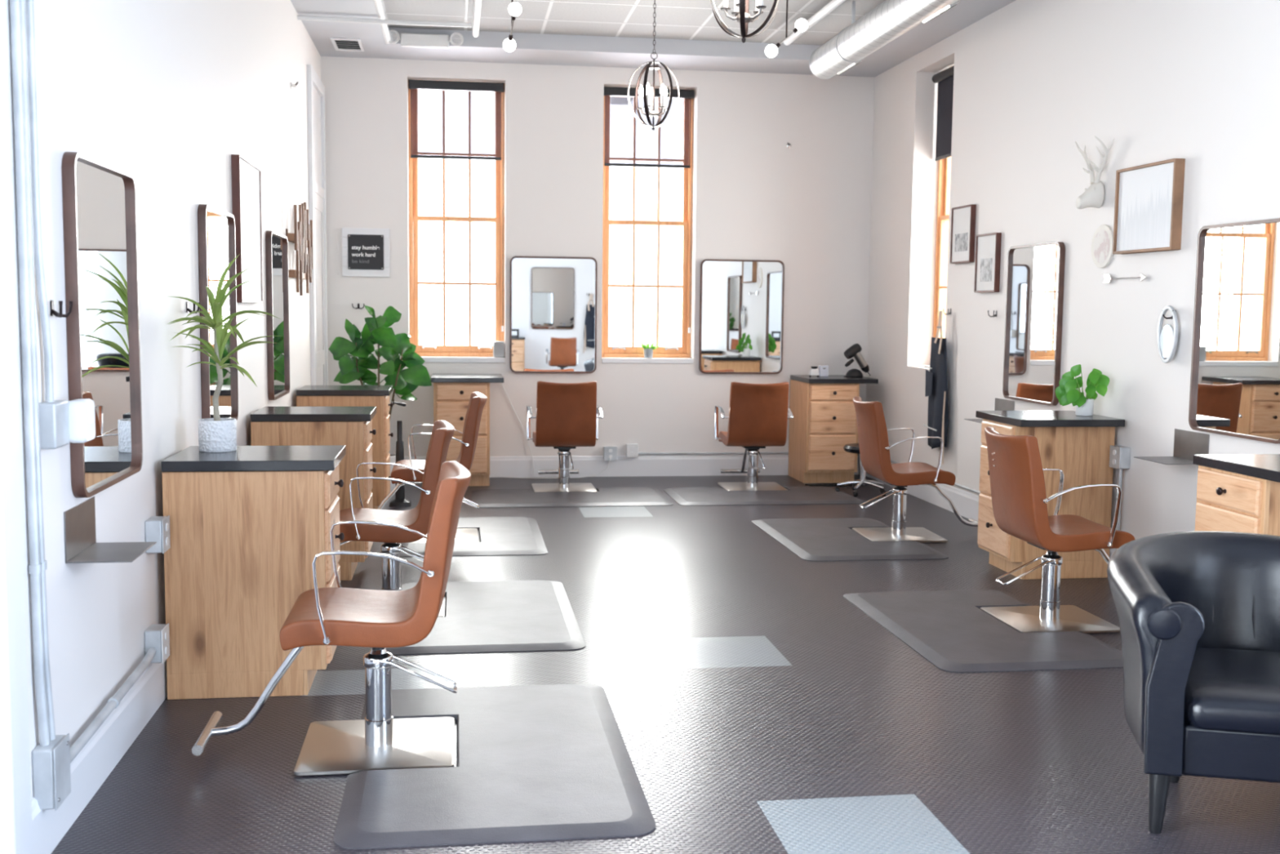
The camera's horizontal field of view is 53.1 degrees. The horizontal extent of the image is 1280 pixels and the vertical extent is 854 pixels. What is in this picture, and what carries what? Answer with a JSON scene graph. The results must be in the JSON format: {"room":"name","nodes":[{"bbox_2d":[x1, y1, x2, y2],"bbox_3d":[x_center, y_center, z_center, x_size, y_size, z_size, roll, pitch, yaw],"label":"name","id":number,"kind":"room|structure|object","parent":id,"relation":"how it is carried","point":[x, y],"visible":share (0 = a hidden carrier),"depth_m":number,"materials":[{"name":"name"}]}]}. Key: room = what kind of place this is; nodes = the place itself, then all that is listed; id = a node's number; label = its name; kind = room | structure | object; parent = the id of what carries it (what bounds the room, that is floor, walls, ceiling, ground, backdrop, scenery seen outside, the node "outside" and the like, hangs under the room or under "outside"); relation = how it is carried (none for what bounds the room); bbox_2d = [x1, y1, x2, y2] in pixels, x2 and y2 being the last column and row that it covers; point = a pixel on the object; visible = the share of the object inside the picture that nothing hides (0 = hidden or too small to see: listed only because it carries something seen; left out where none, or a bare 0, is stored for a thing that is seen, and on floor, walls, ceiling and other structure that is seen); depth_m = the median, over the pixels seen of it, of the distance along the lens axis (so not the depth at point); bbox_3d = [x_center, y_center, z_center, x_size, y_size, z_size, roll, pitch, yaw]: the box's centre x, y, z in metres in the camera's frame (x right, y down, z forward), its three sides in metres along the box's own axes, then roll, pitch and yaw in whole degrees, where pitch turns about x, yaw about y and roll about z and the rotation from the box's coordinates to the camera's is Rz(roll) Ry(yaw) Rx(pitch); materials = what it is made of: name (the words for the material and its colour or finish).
{"room":"salon","nodes":[
{"label":"salon","id":0,"kind":"room"},
{"bbox_2d":[4,0,320,799],"bbox_3d":[-1.821,-0.807,3.908,0.250,3.850,14.170,0,5,-8],"label":"wall","id":1,"kind":"structure","parent":0,"point":[163,93],"depth_m":4.71,"materials":[{"name":"white paint"}]},
{"bbox_2d":[0,0,33,853],"bbox_3d":[-1.556,-0.590,3.092,0.049,3.576,0.205,0,5,-8],"label":"trim","id":2,"kind":"structure","parent":1,"relation":"attached to","point":[15,805],"depth_m":3.14,"materials":[{"name":"white paint"}]},
{"bbox_2d":[9,0,49,746],"bbox_3d":[-1.588,-0.767,3.286,0.035,3.261,0.046,0,5,-8],"label":"conduit","id":3,"kind":"object","parent":1,"relation":"attached to","point":[35,567],"visible":1,"depth_m":3.33,"materials":[{"name":"grey metal"}]},
{"bbox_2d":[21,0,55,740],"bbox_3d":[-1.593,-0.771,3.328,0.035,3.261,0.049,0,5,-8],"label":"conduit","id":4,"kind":"object","parent":1,"relation":"attached to","point":[46,662],"visible":0.56,"depth_m":3.37,"materials":[{"name":"grey metal"}]},
{"bbox_2d":[25,0,53,402],"bbox_3d":[-1.600,-1.234,3.367,0.026,2.346,0.072,0,5,-8],"label":"conduit","id":5,"kind":"object","parent":1,"relation":"attached to","point":[37,224],"visible":0.96,"depth_m":3.40,"materials":[{"name":"grey metal"}]},
{"bbox_2d":[31,733,71,810],"bbox_3d":[-1.597,0.936,3.477,0.063,0.169,0.134,0,5,-8],"label":"junction box","id":6,"kind":"object","parent":1,"relation":"attached to","point":[51,777],"visible":0.94,"depth_m":3.42,"materials":[{"name":"grey metal"}]},
{"bbox_2d":[38,398,95,448],"bbox_3d":[-1.599,-0.013,3.575,0.091,0.125,0.231,0,5,-8],"label":"thermostat box","id":7,"kind":"object","parent":1,"relation":"attached to","point":[61,422],"visible":0.94,"depth_m":3.56,"materials":[{"name":"white plastic"}]},
{"bbox_2d":[31,659,167,853],"bbox_3d":[-2.081,0.770,6.695,0.020,0.186,6.800,0,5,-8],"label":"baseboard","id":8,"kind":"structure","parent":1,"relation":"attached to","point":[96,760],"depth_m":4.00,"materials":[{"name":"white paint"}]},
{"bbox_2d":[62,151,142,497],"bbox_3d":[-1.699,-0.323,4.073,0.035,1.015,0.720,0,5,-8],"label":"wall mirror","id":9,"kind":"object","parent":1,"relation":"attached to","point":[100,217],"visible":1,"depth_m":4.04,"materials":[{"name":"brown metal"}]},
{"bbox_2d":[63,496,156,563],"bbox_3d":[-1.591,0.305,3.859,0.185,0.150,0.310,0,5,-8],"label":"wall shelf","id":10,"kind":"object","parent":1,"relation":"attached to","point":[81,546],"visible":1,"depth_m":3.84,"materials":[{"name":"silver metal"}]},
{"bbox_2d":[69,647,156,763],"bbox_3d":[-1.683,0.882,4.091,0.040,0.064,1.115,0,5,-8],"label":"conduit","id":11,"kind":"object","parent":1,"relation":"attached to","point":[113,702],"visible":0.77,"depth_m":4.04,"materials":[{"name":"grey metal"}]},
{"bbox_2d":[144,622,169,663],"bbox_3d":[-1.768,0.793,4.692,0.069,0.124,0.114,0,5,-8],"label":"outlet box","id":12,"kind":"object","parent":1,"relation":"attached to","point":[157,636],"visible":0.93,"depth_m":4.64,"materials":[{"name":"white plastic"}]},
{"bbox_2d":[144,515,170,553],"bbox_3d":[-1.771,0.395,4.704,0.069,0.124,0.114,0,5,-8],"label":"outlet box","id":13,"kind":"object","parent":1,"relation":"attached to","point":[157,527],"visible":0.99,"depth_m":4.65,"materials":[{"name":"white plastic"}]},
{"bbox_2d":[197,204,238,419],"bbox_3d":[-1.979,-0.509,6.025,0.035,1.015,0.760,0,5,-8],"label":"wall mirror","id":14,"kind":"object","parent":1,"relation":"attached to","point":[215,226],"visible":0.67,"depth_m":5.94,"materials":[{"name":"brown metal"}]},
{"bbox_2d":[231,154,262,302],"bbox_3d":[-2.096,-1.038,6.845,0.040,0.745,0.720,0,5,-8],"label":"framed canvas","id":15,"kind":"object","parent":1,"relation":"attached to","point":[246,176],"visible":0.87,"depth_m":6.75,"materials":[{"name":"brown wood"}]},
{"bbox_2d":[265,231,289,399],"bbox_3d":[-2.266,-0.698,8.020,0.035,1.015,0.760,0,5,-8],"label":"wall mirror","id":16,"kind":"object","parent":1,"relation":"attached to","point":[276,243],"visible":1,"depth_m":7.97,"materials":[{"name":"brown metal"}]},
{"bbox_2d":[285,202,313,295],"bbox_3d":[-2.393,-1.256,9.030,0.072,0.660,1.050,0,5,-8],"label":"wall art","id":17,"kind":"object","parent":1,"relation":"attached to","point":[302,237],"visible":1,"depth_m":8.88,"materials":[{"name":"brown wood"}]},
{"bbox_2d":[306,64,328,385],"bbox_3d":[-2.608,-1.157,10.393,0.035,3.324,1.000,0,5,-8],"label":"door","id":18,"kind":"structure","parent":1,"relation":"in","point":[315,87],"depth_m":10.36,"materials":[{"name":"white paint"}]},
{"bbox_2d":[297,15,471,27],"bbox_3d":[-1.845,-2.944,9.289,1.244,0.049,0.052,0,5,-12],"label":"ceiling pipe","id":19,"kind":"object","parent":1,"relation":"attached to","point":[299,17],"visible":1,"depth_m":9.27,"materials":[{"name":"white metal"}]},
{"bbox_2d":[320,56,875,456],"bbox_3d":[-0.184,-1.491,11.430,5.730,3.850,0.320,0,5,-8],"label":"wall","id":20,"kind":"structure","parent":0,"point":[806,206],"depth_m":11.30,"materials":[{"name":"white paint"}]},
{"bbox_2d":[342,227,390,276],"bbox_3d":[-2.343,-1.491,10.944,0.400,0.410,0.026,0,5,-8],"label":"sign","id":21,"kind":"object","parent":20,"relation":"attached to","point":[366,252],"visible":1,"depth_m":10.94,"materials":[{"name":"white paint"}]},
{"bbox_2d":[408,87,505,362],"bbox_3d":[-1.597,-1.781,11.166,0.826,2.425,0.273,0,5,-8],"label":"window","id":22,"kind":"structure","parent":20,"relation":"in","point":[429,353],"depth_m":11.21,"materials":[{"name":"brown wood"}]},
{"bbox_2d":[408,80,504,331],"bbox_3d":[-1.591,-1.907,11.128,0.815,2.143,0.050,0,5,-8],"label":"roller blind","id":23,"kind":"object","parent":22,"relation":"attached to","point":[412,84],"visible":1,"depth_m":11.04,"materials":[{"name":"black fabric"}]},
{"bbox_2d":[509,256,597,373],"bbox_3d":[-0.758,-0.980,11.215,0.760,1.015,0.035,0,5,-8],"label":"wall mirror","id":24,"kind":"object","parent":20,"relation":"attached to","point":[553,329],"visible":1,"depth_m":11.21,"materials":[{"name":"brown mirror"}]},
{"bbox_2d":[404,453,860,477],"bbox_3d":[-0.329,0.349,11.412,4.790,0.186,0.020,0,5,-8],"label":"baseboard","id":25,"kind":"structure","parent":20,"relation":"attached to","point":[691,464],"depth_m":11.45,"materials":[{"name":"white paint"}]},
{"bbox_2d":[601,95,693,363],"bbox_3d":[0.064,-1.785,11.404,0.821,2.425,0.273,0,5,-8],"label":"window","id":26,"kind":"structure","parent":20,"relation":"in","point":[610,354],"depth_m":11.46,"materials":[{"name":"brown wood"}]},
{"bbox_2d":[604,86,694,333],"bbox_3d":[0.069,-1.911,11.366,0.805,2.143,0.050,0,5,-8],"label":"roller blind","id":27,"kind":"object","parent":26,"relation":"attached to","point":[608,91],"visible":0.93,"depth_m":11.29,"materials":[{"name":"black plastic"}]},
{"bbox_2d":[698,259,784,373],"bbox_3d":[0.910,-0.984,11.454,0.760,1.015,0.035,0,5,-8],"label":"wall mirror","id":28,"kind":"object","parent":20,"relation":"attached to","point":[741,301],"visible":1,"depth_m":11.45,"materials":[{"name":"brown mirror"}]},
{"bbox_2d":[381,0,885,45],"bbox_3d":[0.692,-2.644,4.247,4.830,0.100,13.870,0,5,-8],"label":"ceiling","id":29,"kind":"structure","parent":0,"point":[681,20],"depth_m":9.74,"materials":[{"name":"paint"}]},
{"bbox_2d":[627,0,679,130],"bbox_3d":[0.098,-2.550,8.904,0.370,0.964,0.336,0,5,-8],"label":"orb chandelier","id":30,"kind":"object","parent":29,"relation":"hanging from","point":[647,92],"visible":1,"depth_m":8.90,"materials":[{"name":"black metal"}]},
{"bbox_2d":[710,0,778,43],"bbox_3d":[0.490,-2.272,5.943,0.370,0.959,0.336,-1,6,-20],"label":"orb chandelier","id":31,"kind":"object","parent":29,"relation":"hanging from","point":[743,17],"visible":1,"depth_m":5.95,"materials":[{"name":"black metal"}]},
{"bbox_2d":[764,0,808,57],"bbox_3d":[1.033,-2.817,9.013,0.306,0.434,0.120,0,5,-8],"label":"globe pendant","id":32,"kind":"object","parent":29,"relation":"hanging from","point":[801,24],"visible":1,"depth_m":9.00,"materials":[{"name":"grey metal"}]},
{"bbox_2d":[783,0,845,45],"bbox_3d":[2.004,-2.508,4.185,0.058,0.130,11.950,0,5,-8],"label":"ceiling pipe","id":33,"kind":"object","parent":29,"relation":"hanging from","point":[833,4],"visible":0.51,"depth_m":9.15,"materials":[{"name":"white metal"}]},
{"bbox_2d":[808,0,959,79],"bbox_3d":[2.303,-2.317,3.797,0.256,0.432,12.365,0,5,-8],"label":"spiral duct","id":34,"kind":"object","parent":29,"relation":"hanging from","point":[891,19],"visible":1,"depth_m":8.54,"materials":[{"name":"silver metal"}]},
{"bbox_2d":[836,59,862,75],"bbox_3d":[1.547,-2.660,9.457,0.064,0.045,0.440,0,5,-8],"label":"register","id":35,"kind":"object","parent":34,"relation":"attached to","point":[850,65],"depth_m":9.40,"materials":[{"name":"grey metal"}]},
{"bbox_2d":[922,0,959,23],"bbox_3d":[1.802,-2.491,7.684,0.064,0.045,0.440,0,5,-8],"label":"register","id":36,"kind":"object","parent":34,"relation":"attached to","point":[945,7],"depth_m":7.63,"materials":[{"name":"grey metal"}]},
{"bbox_2d":[50,474,1279,853],"bbox_3d":[0.799,1.139,4.622,5.730,0.100,14.470,0,5,-8],"label":"floor","id":37,"kind":"structure","parent":0,"point":[757,708],"depth_m":4.66,"materials":[{"name":"rubber"}]},
{"bbox_2d":[160,444,346,699],"bbox_3d":[-1.510,0.557,5.125,0.644,0.914,0.534,0,5,-8],"label":"base cabinet","id":38,"kind":"object","parent":37,"relation":"on","point":[249,524],"visible":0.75,"depth_m":4.87,"materials":[{"name":"brown wood"}]},
{"bbox_2d":[160,444,346,471],"bbox_3d":[-1.513,0.122,5.083,0.630,0.040,0.534,0,5,-8],"label":"countertop","id":39,"kind":"structure","parent":38,"relation":"on","point":[246,458],"depth_m":4.87,"materials":[{"name":"black stone"}]},
{"bbox_2d":[198,417,236,452],"bbox_3d":[-1.695,0.032,5.138,0.146,0.125,0.146,0,5,-8],"label":"plant pot","id":40,"kind":"object","parent":39,"relation":"on","point":[215,434],"depth_m":5.08,"materials":[{"name":"white ceramic"}]},
{"bbox_2d":[167,253,280,452],"bbox_3d":[-1.638,-0.298,5.137,0.426,0.783,0.589,0,5,-8],"label":"dracaena","id":41,"kind":"object","parent":39,"relation":"on","point":[215,434],"visible":1,"depth_m":5.08,"materials":[{"name":"green plant"}]},
{"bbox_2d":[250,406,376,580],"bbox_3d":[-1.808,0.361,7.194,0.644,0.914,0.534,0,5,-8],"label":"base cabinet","id":42,"kind":"object","parent":37,"relation":"on","point":[351,427],"visible":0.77,"depth_m":6.94,"materials":[{"name":"brown wood"}]},
{"bbox_2d":[250,406,376,421],"bbox_3d":[-1.810,-0.074,7.153,0.630,0.040,0.534,0,5,-8],"label":"countertop","id":43,"kind":"structure","parent":42,"relation":"on","point":[266,413],"depth_m":6.93,"materials":[{"name":"black stone"}]},
{"bbox_2d":[191,461,471,775],"bbox_3d":[-1.017,0.615,4.306,0.892,0.950,0.601,0,5,-8],"label":"chair","id":44,"kind":"object","parent":37,"relation":"on","point":[377,620],"visible":1,"depth_m":4.26,"materials":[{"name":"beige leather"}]},
{"bbox_2d":[296,385,393,509],"bbox_3d":[-2.090,0.175,9.155,0.644,0.914,0.534,0,5,-8],"label":"base cabinet","id":45,"kind":"object","parent":37,"relation":"on","point":[378,396],"visible":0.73,"depth_m":8.92,"materials":[{"name":"brown wood"}]},
{"bbox_2d":[296,385,392,395],"bbox_3d":[-2.092,-0.260,9.114,0.630,0.040,0.534,0,5,-8],"label":"countertop","id":46,"kind":"structure","parent":45,"relation":"on","point":[306,390],"depth_m":8.88,"materials":[{"name":"black stone"}]},
{"bbox_2d":[328,305,431,491],"bbox_3d":[-2.085,-0.224,10.282,0.824,1.498,0.518,0,5,-8],"label":"fiddle leaf fig","id":47,"kind":"object","parent":37,"relation":"on","point":[404,382],"visible":0.84,"depth_m":10.25,"materials":[{"name":"green plant"}]},
{"bbox_2d":[339,420,454,617],"bbox_3d":[-1.361,0.443,6.298,0.892,0.915,0.601,0,5,-9],"label":"chair","id":48,"kind":"object","parent":37,"relation":"on","point":[417,518],"visible":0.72,"depth_m":6.11,"materials":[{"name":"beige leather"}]},
{"bbox_2d":[389,420,411,506],"bbox_3d":[-1.806,0.271,9.629,0.160,0.640,0.140,0,5,-8],"label":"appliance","id":49,"kind":"object","parent":37,"relation":"on","point":[400,500],"visible":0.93,"depth_m":9.60,"materials":[{"name":"black plastic"}]},
{"bbox_2d":[377,391,487,544],"bbox_3d":[-1.435,0.252,8.250,0.892,0.930,0.601,0,5,-8],"label":"chair","id":50,"kind":"object","parent":37,"relation":"on","point":[477,400],"visible":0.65,"depth_m":8.06,"materials":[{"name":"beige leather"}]},
{"bbox_2d":[431,373,503,485],"bbox_3d":[-1.467,0.021,10.870,0.595,0.914,0.644,0,5,-8],"label":"base cabinet","id":51,"kind":"object","parent":37,"relation":"on","point":[452,393],"visible":0.66,"depth_m":10.57,"materials":[{"name":"brown wood"}]},
{"bbox_2d":[431,373,503,382],"bbox_3d":[-1.463,-0.414,10.836,0.595,0.040,0.630,0,5,-8],"label":"countertop","id":52,"kind":"structure","parent":51,"relation":"on","point":[435,378],"depth_m":10.55,"materials":[{"name":"black"}]},
{"bbox_2d":[400,516,547,556],"bbox_3d":[-1.105,0.705,8.396,0.915,0.020,1.370,0,5,-8],"label":"floor mat","id":53,"kind":"object","parent":37,"relation":"on","point":[498,535],"visible":0.59,"depth_m":8.16,"materials":[{"name":"rubber"}]},
{"bbox_2d":[385,580,585,654],"bbox_3d":[-0.788,0.906,6.279,0.920,0.020,1.430,0,5,-8],"label":"floor mat","id":54,"kind":"object","parent":37,"relation":"on","point":[504,615],"visible":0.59,"depth_m":6.06,"materials":[{"name":"rubber"}]},
{"bbox_2d":[333,683,655,848],"bbox_3d":[-0.504,1.091,4.336,0.920,0.020,1.485,0,5,-8],"label":"floor mat","id":55,"kind":"object","parent":37,"relation":"on","point":[551,762],"visible":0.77,"depth_m":4.02,"materials":[{"name":"rubber"}]},
{"bbox_2d":[526,381,603,492],"bbox_3d":[-0.643,0.047,10.677,0.601,0.905,0.892,0,5,-8],"label":"chair","id":56,"kind":"object","parent":37,"relation":"on","point":[567,416],"visible":1,"depth_m":10.31,"materials":[{"name":"brown leather"}]},
{"bbox_2d":[471,487,673,507],"bbox_3d":[-0.555,0.550,10.125,1.535,0.020,0.910,0,5,-8],"label":"floor mat","id":57,"kind":"object","parent":37,"relation":"on","point":[618,496],"visible":0.9,"depth_m":9.97,"materials":[{"name":"rubber"}]},
{"bbox_2d":[714,382,793,490],"bbox_3d":[0.935,0.046,10.868,0.601,0.905,0.892,0,5,-6],"label":"chair","id":58,"kind":"object","parent":37,"relation":"on","point":[757,417],"visible":1,"depth_m":10.50,"materials":[{"name":"brown leather"}]},
{"bbox_2d":[663,486,865,505],"bbox_3d":[0.982,0.548,10.325,1.485,0.020,0.910,0,5,-8],"label":"floor mat","id":59,"kind":"object","parent":37,"relation":"on","point":[793,495],"visible":0.9,"depth_m":10.16,"materials":[{"name":"rubber"}]},
{"bbox_2d":[787,374,878,483],"bbox_3d":[1.701,0.014,11.324,0.615,0.914,0.644,0,5,-8],"label":"base cabinet","id":60,"kind":"object","parent":37,"relation":"on","point":[823,410],"visible":0.94,"depth_m":11.04,"materials":[{"name":"brown wood"}]},
{"bbox_2d":[790,374,878,383],"bbox_3d":[1.705,-0.422,11.291,0.615,0.040,0.630,0,5,-8],"label":"countertop","id":61,"kind":"structure","parent":60,"relation":"on","point":[832,379],"depth_m":11.01,"materials":[{"name":"black stone"}]},
{"bbox_2d":[843,368,862,377],"bbox_3d":[1.896,-0.484,11.378,0.178,0.070,0.156,0,5,-8],"label":"stand","id":62,"kind":"object","parent":61,"relation":"on","point":[852,372],"visible":1,"depth_m":11.32,"materials":[{"name":"black plastic"}]},
{"bbox_2d":[844,343,871,376],"bbox_3d":[1.938,-0.594,11.353,0.278,0.295,0.091,-1,6,-17],"label":"hair dryer","id":63,"kind":"object","parent":62,"relation":"on","point":[854,350],"visible":1,"depth_m":11.32,"materials":[{"name":"black plastic"}]},
{"bbox_2d":[751,517,948,561],"bbox_3d":[1.342,0.726,8.466,0.920,0.020,1.490,0,5,-8],"label":"floor mat","id":64,"kind":"object","parent":37,"relation":"on","point":[815,540],"visible":0.99,"depth_m":8.21,"materials":[{"name":"rubber"}]},
{"bbox_2d":[835,443,885,497],"bbox_3d":[1.824,0.342,10.510,0.414,0.413,0.427,0,5,-8],"label":"stool","id":65,"kind":"object","parent":37,"relation":"on","point":[851,447],"visible":0.73,"depth_m":10.46,"materials":[{"name":"silver metal"}]},
{"bbox_2d":[852,396,977,542],"bbox_3d":[1.866,0.270,8.529,0.892,0.915,0.601,0,5,-6],"label":"chair","id":66,"kind":"object","parent":37,"relation":"on","point":[873,436],"visible":0.98,"depth_m":8.40,"materials":[{"name":"brown leather"}]},
{"bbox_2d":[843,589,1123,672],"bbox_3d":[1.619,0.946,6.134,0.915,0.020,1.485,0,5,-8],"label":"floor mat","id":67,"kind":"object","parent":37,"relation":"on","point":[950,629],"visible":0.88,"depth_m":5.87,"materials":[{"name":"rubber"}]},
{"bbox_2d":[975,410,1124,579],"bbox_3d":[2.329,0.386,7.416,0.644,0.914,0.625,0,5,-8],"label":"base cabinet","id":68,"kind":"object","parent":37,"relation":"on","point":[1077,446],"visible":0.59,"depth_m":7.23,"materials":[{"name":"brown wood"}]},
{"bbox_2d":[975,410,1124,426],"bbox_3d":[2.350,-0.049,7.378,0.610,0.040,0.625,0,5,-8],"label":"countertop","id":69,"kind":"structure","parent":68,"relation":"on","point":[1017,418],"depth_m":7.15,"materials":[{"name":"black stone"}]},
{"bbox_2d":[1055,364,1109,415],"bbox_3d":[2.533,-0.212,7.337,0.317,0.292,0.175,4,6,31],"label":"pothos","id":70,"kind":"object","parent":69,"relation":"on","point":[1067,393],"visible":1,"depth_m":7.32,"materials":[{"name":"green plant"}]},
{"bbox_2d":[980,426,1134,632],"bbox_3d":[2.136,0.480,6.228,0.892,0.930,0.601,0,5,-8],"label":"chair","id":71,"kind":"object","parent":37,"relation":"on","point":[1020,501],"visible":0.93,"depth_m":6.10,"materials":[{"name":"brown leather"}]},
{"bbox_2d":[1106,530,1279,833],"bbox_3d":[1.865,0.770,3.908,0.859,0.790,0.828,2,5,12],"label":"barrel armchair","id":72,"kind":"object","parent":37,"relation":"on","point":[1198,612],"visible":1,"depth_m":3.71,"materials":[{"name":"black leather"}]},
{"bbox_2d":[1183,646,1279,735],"bbox_3d":[1.847,0.778,3.822,0.530,0.120,0.620,2,5,12],"label":"seat cushion","id":73,"kind":"object","parent":72,"relation":"on","point":[1228,691],"depth_m":3.61,"materials":[{"name":"black leather"}]},
{"bbox_2d":[1192,453,1279,535],"bbox_3d":[2.653,0.600,5.162,0.644,0.914,0.630,0,5,-8],"label":"base cabinet","id":74,"kind":"object","parent":37,"relation":"on","point":[1237,493],"visible":0.43,"depth_m":5.11,"materials":[{"name":"brown wood"}]},
{"bbox_2d":[1192,453,1279,482],"bbox_3d":[2.674,0.165,5.123,0.610,0.040,0.630,0,5,-8],"label":"countertop","id":75,"kind":"structure","parent":74,"relation":"on","point":[1264,466],"depth_m":5.15,"materials":[{"name":"black stone"}]},
{"bbox_2d":[866,0,1279,539],"bbox_3d":[3.306,-0.819,4.644,0.450,3.850,14.170,0,5,-8],"label":"wall","id":76,"kind":"structure","parent":0,"point":[1197,82],"depth_m":7.66,"materials":[{"name":"white paint"}]},
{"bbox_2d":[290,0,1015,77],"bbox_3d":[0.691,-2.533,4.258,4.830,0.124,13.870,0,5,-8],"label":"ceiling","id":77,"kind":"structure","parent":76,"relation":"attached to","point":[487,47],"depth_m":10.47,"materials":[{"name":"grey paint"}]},
{"bbox_2d":[330,37,364,51],"bbox_3d":[-2.338,-3.056,10.242,0.234,0.012,0.470,0,5,-8],"label":"air vent","id":78,"kind":"object","parent":77,"relation":"attached to","point":[340,44],"visible":1,"depth_m":10.24,"materials":[{"name":"white metal"}]},
{"bbox_2d":[388,29,463,48],"bbox_3d":[-1.712,-3.083,10.189,0.610,0.117,0.094,0,5,-8],"label":"emergency light","id":79,"kind":"object","parent":77,"relation":"attached to","point":[456,39],"visible":0.94,"depth_m":10.17,"materials":[{"name":"white plastic"}]},
{"bbox_2d":[913,156,951,367],"bbox_3d":[2.476,-1.641,10.149,0.273,2.425,0.806,0,5,-8],"label":"window","id":80,"kind":"structure","parent":76,"relation":"in","point":[944,165],"depth_m":10.52,"materials":[{"name":"brown wood"}]},
{"bbox_2d":[932,65,954,161],"bbox_3d":[2.456,-1.768,10.134,0.068,2.139,0.795,0,5,-8],"label":"roller blind","id":81,"kind":"object","parent":76,"relation":"attached to","point":[944,79],"visible":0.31,"depth_m":10.28,"materials":[{"name":"black fabric"}]},
{"bbox_2d":[942,308,951,315],"bbox_3d":[2.332,-0.872,9.689,0.045,0.049,0.105,0,5,-8],"label":"wall hook","id":82,"kind":"object","parent":76,"relation":"attached to","point":[949,313],"visible":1,"depth_m":9.69,"materials":[{"name":"metal"}]},
{"bbox_2d":[923,311,948,464],"bbox_3d":[2.260,-0.308,9.779,0.073,1.156,0.367,0,5,-10],"label":"apron","id":83,"kind":"object","parent":82,"relation":"hanging from","point":[936,380],"visible":0.98,"depth_m":9.74,"materials":[{"name":"grey fabric"}]},
{"bbox_2d":[950,204,976,263],"bbox_3d":[2.374,-1.414,9.415,0.038,0.415,0.370,0,5,-8],"label":"framed photo","id":84,"kind":"object","parent":76,"relation":"attached to","point":[963,217],"visible":1,"depth_m":9.39,"materials":[{"name":"white paper"}]},
{"bbox_2d":[973,232,1001,293],"bbox_3d":[2.437,-1.149,8.978,0.038,0.408,0.350,0,5,-8],"label":"framed photo","id":85,"kind":"object","parent":76,"relation":"attached to","point":[988,246],"visible":1,"depth_m":8.95,"materials":[{"name":"white paper"}]},
{"bbox_2d":[865,471,1117,557],"bbox_3d":[3.034,0.992,4.919,0.020,0.186,13.850,0,5,-8],"label":"baseboard","id":86,"kind":"structure","parent":76,"relation":"attached to","point":[966,504],"depth_m":9.67,"materials":[{"name":"white paint"}]},
{"bbox_2d":[1002,241,1065,405],"bbox_3d":[2.539,-0.670,8.282,0.035,1.015,0.760,0,5,-8],"label":"wall mirror","id":87,"kind":"object","parent":76,"relation":"attached to","point":[1035,273],"visible":0.99,"depth_m":8.26,"materials":[{"name":"brown metal"}]},
{"bbox_2d":[1075,136,1115,208],"bbox_3d":[2.606,-1.461,7.399,0.148,0.402,0.344,0,5,-8],"label":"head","id":88,"kind":"object","parent":76,"relation":"attached to","point":[1094,196],"visible":1,"depth_m":7.37},
{"bbox_2d":[1091,224,1113,268],"bbox_3d":[2.675,-1.043,7.398,0.017,0.250,0.250,0,5,-8],"label":"round plaque","id":89,"kind":"object","parent":76,"relation":"attached to","point":[1102,254],"visible":0.99,"depth_m":7.38,"materials":[{"name":"white paint"}]},
{"bbox_2d":[1093,230,1109,262],"bbox_3d":[2.667,-1.043,7.397,0.001,0.190,0.190,0,5,-8],"label":"print","id":90,"kind":"object","parent":89,"relation":"attached to","point":[1100,237],"depth_m":7.39},
{"bbox_2d":[1109,444,1130,469],"bbox_3d":[2.685,0.169,7.165,0.069,0.124,0.114,0,5,-8],"label":"outlet box","id":91,"kind":"object","parent":76,"relation":"attached to","point":[1119,455],"visible":1,"depth_m":7.12,"materials":[{"name":"white plastic"}]},
{"bbox_2d":[1112,158,1185,254],"bbox_3d":[2.729,-1.175,6.886,0.055,0.466,0.600,0,5,-8],"label":"print","id":92,"kind":"object","parent":76,"relation":"attached to","point":[1148,204],"visible":1,"depth_m":6.84,"materials":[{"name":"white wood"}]},
{"bbox_2d":[1162,310,1176,319],"bbox_3d":[2.766,-0.585,6.669,0.045,0.049,0.105,0,5,-8],"label":"wall hook","id":93,"kind":"object","parent":76,"relation":"attached to","point":[1166,317],"visible":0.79,"depth_m":6.68,"materials":[{"name":"grey metal"}]},
{"bbox_2d":[1157,305,1178,363],"bbox_3d":[2.752,-0.483,6.676,0.018,0.300,0.176,0,5,-8],"label":"mirror","id":94,"kind":"object","parent":93,"relation":"hanging from","point":[1167,337],"visible":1,"depth_m":6.67,"materials":[{"name":"silver glass"}]},
{"bbox_2d":[1133,428,1209,464],"bbox_3d":[2.700,0.098,6.511,0.225,0.150,0.310,0,5,-8],"label":"wall shelf","id":95,"kind":"object","parent":76,"relation":"attached to","point":[1187,444],"visible":0.8,"depth_m":6.53,"materials":[{"name":"silver metal"}]},
{"bbox_2d":[1188,217,1279,443],"bbox_3d":[2.856,-0.460,6.074,0.035,1.015,0.760,0,5,-8],"label":"wall mirror","id":96,"kind":"object","parent":76,"relation":"attached to","point":[1235,376],"visible":1,"depth_m":6.10,"materials":[{"name":"brown metal"}]},
{"label":"outside","id":97,"kind":"structure","parent":0,"visible":0},
{"bbox_2d":[418,333,626,346],"bbox_3d":[-20.446,-7.156,134.522,400.000,0.200,247.730,0,5,-8],"label":"ground","id":98,"kind":"structure","parent":97,"point":[424,339],"depth_m":210.62,"materials":[{"name":"white"}]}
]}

